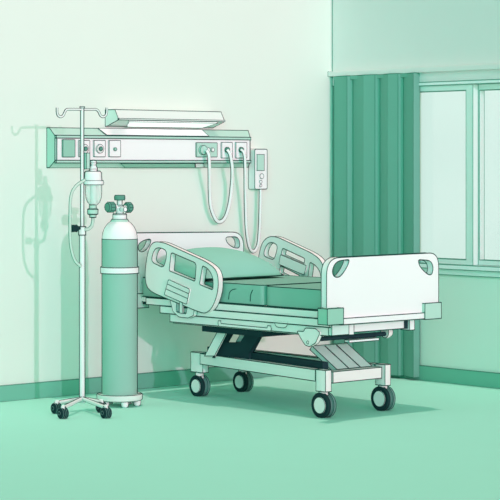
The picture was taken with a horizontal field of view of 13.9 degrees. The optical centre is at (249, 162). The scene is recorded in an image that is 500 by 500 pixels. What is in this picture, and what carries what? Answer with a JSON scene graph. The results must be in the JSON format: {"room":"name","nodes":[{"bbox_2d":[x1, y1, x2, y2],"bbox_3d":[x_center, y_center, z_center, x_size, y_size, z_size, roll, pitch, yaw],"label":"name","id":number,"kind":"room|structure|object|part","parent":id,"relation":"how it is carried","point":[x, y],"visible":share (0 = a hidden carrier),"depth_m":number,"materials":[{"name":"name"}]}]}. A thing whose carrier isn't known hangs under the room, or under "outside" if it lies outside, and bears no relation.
{"room":"hospital room","nodes":[
{"label":"hospital room","id":0,"kind":"room"},
{"bbox_2d":[0,0,332,384],"bbox_3d":[-1.819,0.125,13.697,6.500,3.050,0.120,0,0,-42],"label":"wall","id":1,"kind":"structure","parent":0,"point":[265,65],"depth_m":14.58,"materials":[{"name":"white paint"}]},
{"bbox_2d":[0,367,273,401],"bbox_3d":[-1.777,1.546,13.645,6.500,0.113,0.020,0,0,-42],"label":"baseboard","id":2,"kind":"structure","parent":1,"relation":"attached to","point":[58,388],"depth_m":14.25,"materials":[{"name":"teal paint"}]},
{"bbox_2d":[46,127,250,167],"bbox_3d":[-0.652,-0.104,14.559,1.840,0.279,0.162,0,0,-42],"label":"panel","id":3,"kind":"object","parent":1,"relation":"attached to","point":[110,147],"visible":0.97,"depth_m":14.48,"materials":[{"name":"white plastic"}]},
{"bbox_3d":[-1.238,-0.100,13.995,0.108,0.123,0.016,0,0,-42],"label":"blank plate","id":4,"kind":"part","parent":3,"relation":"part of","materials":[{"name":"green plastic"}]},
{"bbox_2d":[78,140,89,156],"bbox_3d":[-1.132,-0.099,14.077,0.095,0.117,0.036,0,0,-42],"label":"outlet","id":5,"kind":"object","parent":3,"relation":"attached to","point":[86,142],"depth_m":14.07,"materials":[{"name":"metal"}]},
{"bbox_2d":[93,140,105,156],"bbox_3d":[-1.034,-0.099,14.165,0.102,0.118,0.036,0,0,-42],"label":"outlet","id":6,"kind":"object","parent":3,"relation":"attached to","point":[99,146],"depth_m":14.16,"materials":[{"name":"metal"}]},
{"bbox_2d":[108,140,120,156],"bbox_3d":[-0.938,-0.100,14.257,0.105,0.118,0.028,0,0,-42],"label":"outlet","id":7,"kind":"object","parent":3,"relation":"attached to","point":[114,146],"depth_m":14.25,"materials":[{"name":"white plastic"}]},
{"bbox_3d":[-0.659,-0.094,14.529,1.766,0.158,0.016,0,0,-42],"label":"plate","id":8,"kind":"part","parent":3,"relation":"part of","materials":[{"name":"white plastic"}]},
{"bbox_3d":[-0.314,-0.095,14.824,0.201,0.108,0.016,0,0,-42],"label":"regulator plate","id":9,"kind":"part","parent":3,"relation":"part of","materials":[{"name":"green plastic"}]},
{"bbox_2d":[205,149,233,223],"bbox_3d":[-0.228,0.172,14.887,0.334,0.545,0.122,0,0,-42],"label":"hose","id":10,"kind":"object","parent":3,"relation":"attached to","point":[214,217],"visible":1,"depth_m":14.91,"materials":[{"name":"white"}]},
{"bbox_2d":[221,142,232,157],"bbox_3d":[-0.166,-0.093,14.948,0.108,0.118,0.030,0,0,-42],"label":"outlet","id":11,"kind":"object","parent":3,"relation":"attached to","point":[224,145],"depth_m":14.94,"materials":[{"name":"white plastic"}]},
{"bbox_2d":[235,142,246,157],"bbox_3d":[-0.062,-0.094,15.041,0.111,0.119,0.030,0,0,-42],"label":"outlet","id":12,"kind":"object","parent":3,"relation":"attached to","point":[238,145],"depth_m":15.03,"materials":[{"name":"white plastic"}]},
{"bbox_2d":[240,149,261,252],"bbox_3d":[-0.002,0.282,15.129,0.069,0.773,0.294,0,0,26],"label":"cable","id":13,"kind":"object","parent":3,"relation":"hanging from","point":[255,249],"visible":1,"depth_m":15.12,"materials":[{"name":"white plastic"}]},
{"bbox_2d":[105,109,224,127],"bbox_3d":[-0.597,-0.314,14.610,0.983,0.122,0.160,0,0,-42],"label":"wall lamp","id":14,"kind":"object","parent":1,"relation":"attached to","point":[115,117],"visible":1,"depth_m":14.53,"materials":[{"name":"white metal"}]},
{"bbox_2d":[126,121,217,127],"bbox_3d":[-0.573,-0.276,14.613,0.822,0.045,0.106,0,0,-42],"label":"diffuser","id":15,"kind":"object","parent":14,"relation":"attached to","point":[167,124],"depth_m":14.63,"materials":[{"name":"white plastic"}]},
{"bbox_2d":[248,149,266,189],"bbox_3d":[0.060,0.046,15.252,0.131,0.303,0.082,0,0,-42],"label":"controller","id":16,"kind":"object","parent":1,"relation":"attached to","point":[257,169],"visible":1,"depth_m":15.22,"materials":[{"name":"white plastic"}]},
{"bbox_2d":[0,376,499,499],"bbox_3d":[1.134,1.625,10.556,6.700,0.050,8.500,0,0,-42],"label":"floor","id":17,"kind":"structure","parent":0,"point":[438,440],"depth_m":11.66,"materials":[{"name":"green plastic"}]},
{"bbox_2d":[51,106,111,418],"bbox_3d":[-1.083,0.617,13.110,0.378,1.969,0.610,0,0,-6],"label":"stand","id":18,"kind":"object","parent":17,"relation":"on","point":[62,412],"visible":1,"depth_m":13.28,"materials":[{"name":"metal"}]},
{"bbox_3d":[-1.165,1.529,13.191,0.025,0.035,0.256,0,0,38],"label":"leg","id":19,"kind":"part","parent":18,"relation":"part of","materials":[{"name":"metal"}]},
{"bbox_3d":[-1.123,0.422,13.260,0.082,0.051,0.051,0,0,-42],"label":"knob","id":20,"kind":"part","parent":18,"relation":"part of","materials":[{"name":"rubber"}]},
{"bbox_2d":[84,153,103,217],"bbox_3d":[-1.014,0.145,13.310,0.130,0.424,0.130,0,0,-42],"label":"chamber","id":21,"kind":"object","parent":18,"relation":"attached to","point":[93,177],"visible":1,"depth_m":13.29,"materials":[{"name":"white plastic"}]},
{"bbox_2d":[68,179,85,267],"bbox_3d":[-1.115,0.389,13.235,0.137,0.576,0.016,0,0,-42],"label":"tube","id":22,"kind":"object","parent":21,"relation":"attached to","point":[76,185],"visible":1,"depth_m":13.20,"materials":[{"name":"teal"}]},
{"bbox_2d":[84,218,94,230],"bbox_3d":[-1.042,0.396,13.303,0.081,0.092,0.018,0,0,-42],"label":"tube","id":23,"kind":"object","parent":21,"relation":"attached to","point":[90,227],"visible":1,"depth_m":13.31,"materials":[{"name":"teal"}]},
{"bbox_2d":[85,185,101,204],"bbox_3d":[-1.014,0.208,13.310,0.106,0.131,0.106,0,0,-42],"label":"bottle","id":24,"kind":"object","parent":21,"relation":"on","point":[93,188],"depth_m":13.29,"materials":[{"name":"clear plastic"}]},
{"bbox_3d":[-1.015,1.529,13.221,0.203,0.035,0.023,0,0,45],"label":"leg","id":25,"kind":"part","parent":18,"relation":"part of","materials":[{"name":"metal"}]},
{"bbox_2d":[96,195,142,407],"bbox_3d":[-0.859,0.906,13.533,0.298,1.394,0.298,0,0,-42],"label":"gas cylinder","id":26,"kind":"object","parent":17,"relation":"on","point":[119,269],"visible":0.94,"depth_m":13.44,"materials":[{"name":"green paint"}]},
{"bbox_3d":[-0.917,0.290,13.481,0.057,0.072,0.076,0,0,-42],"label":"knob","id":27,"kind":"part","parent":26,"relation":"part of","materials":[{"name":"green plastic"}]},
{"bbox_3d":[-0.859,0.228,13.533,0.067,0.038,0.067,0,0,-42],"label":"knob","id":28,"kind":"part","parent":26,"relation":"part of","materials":[{"name":"green plastic"}]},
{"bbox_3d":[-0.805,0.294,13.582,0.046,0.072,0.076,0,0,-42],"label":"knob","id":29,"kind":"part","parent":26,"relation":"part of","materials":[{"name":"green plastic"}]},
{"bbox_2d":[137,232,441,417],"bbox_3d":[0.201,1.040,13.746,1.138,1.119,2.091,0,0,-42],"label":"hospital bed","id":30,"kind":"object","parent":17,"relation":"on","point":[385,293],"visible":0.94,"depth_m":13.28,"materials":[{"name":"white plastic"}]},
{"bbox_3d":[-0.485,0.865,13.783,0.019,0.160,0.268,0,0,-42],"label":"control panel","id":31,"kind":"part","parent":30,"relation":"part of","materials":[{"name":"plastic"}]},
{"bbox_3d":[-0.447,0.765,13.779,0.048,0.464,0.768,0,0,-42],"label":"rail","id":32,"kind":"part","parent":30,"relation":"part of","materials":[{"name":"plastic"}]},
{"bbox_3d":[-0.450,0.737,14.502,1.046,0.513,0.056,0,0,-42],"label":"headboard","id":33,"kind":"part","parent":30,"relation":"part of","materials":[{"name":"white plastic"}]},
{"bbox_3d":[-0.228,1.221,13.819,0.018,0.179,0.231,0,0,-42],"label":"lift arm","id":34,"kind":"part","parent":30,"relation":"part of","materials":[{"name":"metal"}]},
{"bbox_2d":[143,275,320,309],"bbox_3d":[0.220,0.856,13.782,0.917,0.135,1.899,0,0,-42],"label":"mattress","id":35,"kind":"object","parent":30,"relation":"on","point":[290,291],"visible":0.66,"depth_m":13.33,"materials":[{"name":"teal fabric"}]},
{"bbox_2d":[160,247,283,279],"bbox_3d":[-0.231,0.688,14.161,0.742,0.207,0.657,0,0,-42],"label":"pillow","id":36,"kind":"object","parent":35,"relation":"on","point":[233,264],"visible":0.77,"depth_m":13.96,"materials":[{"name":"teal fabric"}]},
{"bbox_3d":[-0.077,1.214,13.724,0.030,0.214,0.508,0,0,-42],"label":"lift arm","id":37,"kind":"part","parent":30,"relation":"part of","materials":[{"name":"black metal"}]},
{"bbox_3d":[-0.030,1.059,13.358,0.024,0.042,0.527,0,0,-42],"label":"accessory rail","id":38,"kind":"part","parent":30,"relation":"part of","materials":[{"name":"metal"}]},
{"bbox_3d":[0.208,1.030,13.098,0.034,0.045,0.137,0,0,-42],"label":"latch plate","id":39,"kind":"part","parent":30,"relation":"part of","materials":[{"name":"metal"}]},
{"bbox_3d":[0.307,0.701,14.443,0.048,0.362,0.695,0,0,-42],"label":"rail","id":40,"kind":"part","parent":30,"relation":"part of","materials":[{"name":"plastic"}]},
{"bbox_3d":[0.303,0.714,14.408,0.019,0.137,0.286,0,0,-42],"label":"control panel","id":41,"kind":"part","parent":30,"relation":"part of","materials":[{"name":"plastic"}]},
{"bbox_3d":[0.588,1.260,13.257,0.322,0.167,0.258,0,0,-42],"label":"foot lift plate","id":42,"kind":"part","parent":30,"relation":"part of","materials":[{"name":"green metal"}]},
{"bbox_3d":[0.833,0.782,13.019,1.019,0.405,0.054,0,0,-42],"label":"footboard","id":43,"kind":"part","parent":30,"relation":"part of","materials":[{"name":"white plastic"}]},
{"bbox_3d":[0.846,0.984,12.998,0.800,0.044,0.046,0,0,-42],"label":"rail","id":44,"kind":"part","parent":30,"relation":"part of","materials":[{"name":"white plastic"}]},
{"bbox_2d":[207,346,327,368],"bbox_3d":[0.101,1.288,13.541,0.059,0.055,1.360,0,0,-33],"label":"frame","id":45,"kind":"object","parent":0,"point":[235,356],"depth_m":13.54,"materials":[{"name":"metal"}]},
{"bbox_2d":[333,87,499,372],"bbox_3d":[1.487,0.125,14.984,0.140,3.050,2.620,0,0,-42],"label":"wall","id":46,"kind":"structure","parent":0,"point":[467,335],"depth_m":14.82,"materials":[{"name":"green paint"}]},
{"bbox_2d":[334,72,419,377],"bbox_3d":[0.938,0.458,15.428,0.083,2.246,0.876,0,0,-42],"label":"curtain","id":47,"kind":"object","parent":46,"relation":"hanging from","point":[377,116],"visible":0.7,"depth_m":15.40,"materials":[{"name":"green fabric"}]},
{"bbox_2d":[328,64,499,76],"bbox_3d":[1.450,-0.684,14.870,0.050,0.044,2.506,0,0,-42],"label":"trim","id":48,"kind":"structure","parent":46,"relation":"attached to","point":[482,66],"depth_m":15.08,"materials":[{"name":"paint"}]},
{"bbox_2d":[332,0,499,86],"bbox_3d":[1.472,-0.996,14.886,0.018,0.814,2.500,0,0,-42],"label":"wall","id":49,"kind":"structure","parent":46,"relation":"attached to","point":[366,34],"depth_m":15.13,"materials":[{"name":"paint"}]},
{"bbox_2d":[391,365,499,388],"bbox_3d":[1.474,1.546,14.882,0.022,0.113,2.492,0,0,-42],"label":"baseboard","id":50,"kind":"structure","parent":46,"relation":"attached to","point":[426,373],"depth_m":14.83,"materials":[{"name":"teal"}]},
{"bbox_2d":[419,79,499,277],"bbox_3d":[1.682,0.110,14.713,0.176,1.410,1.449,0,0,-42],"label":"window","id":51,"kind":"structure","parent":46,"relation":"in","point":[475,264],"depth_m":14.78,"materials":[{"name":"white plastic"}]},
{"bbox_3d":[1.409,0.085,15.007,0.061,1.311,0.648,0,0,-42],"label":"sash frame","id":52,"kind":"part","parent":51,"relation":"part of","materials":[{"name":"paint"}]},
{"bbox_3d":[1.682,0.753,14.713,0.176,0.038,1.449,0,0,-42],"label":"sill","id":53,"kind":"part","parent":51,"relation":"part of","materials":[{"name":"white plastic"}]},
{"bbox_3d":[1.926,0.085,14.514,0.056,1.311,0.827,0,0,-42],"label":"sash frame","id":54,"kind":"part","parent":51,"relation":"part of","materials":[{"name":"paint"}]}
]}

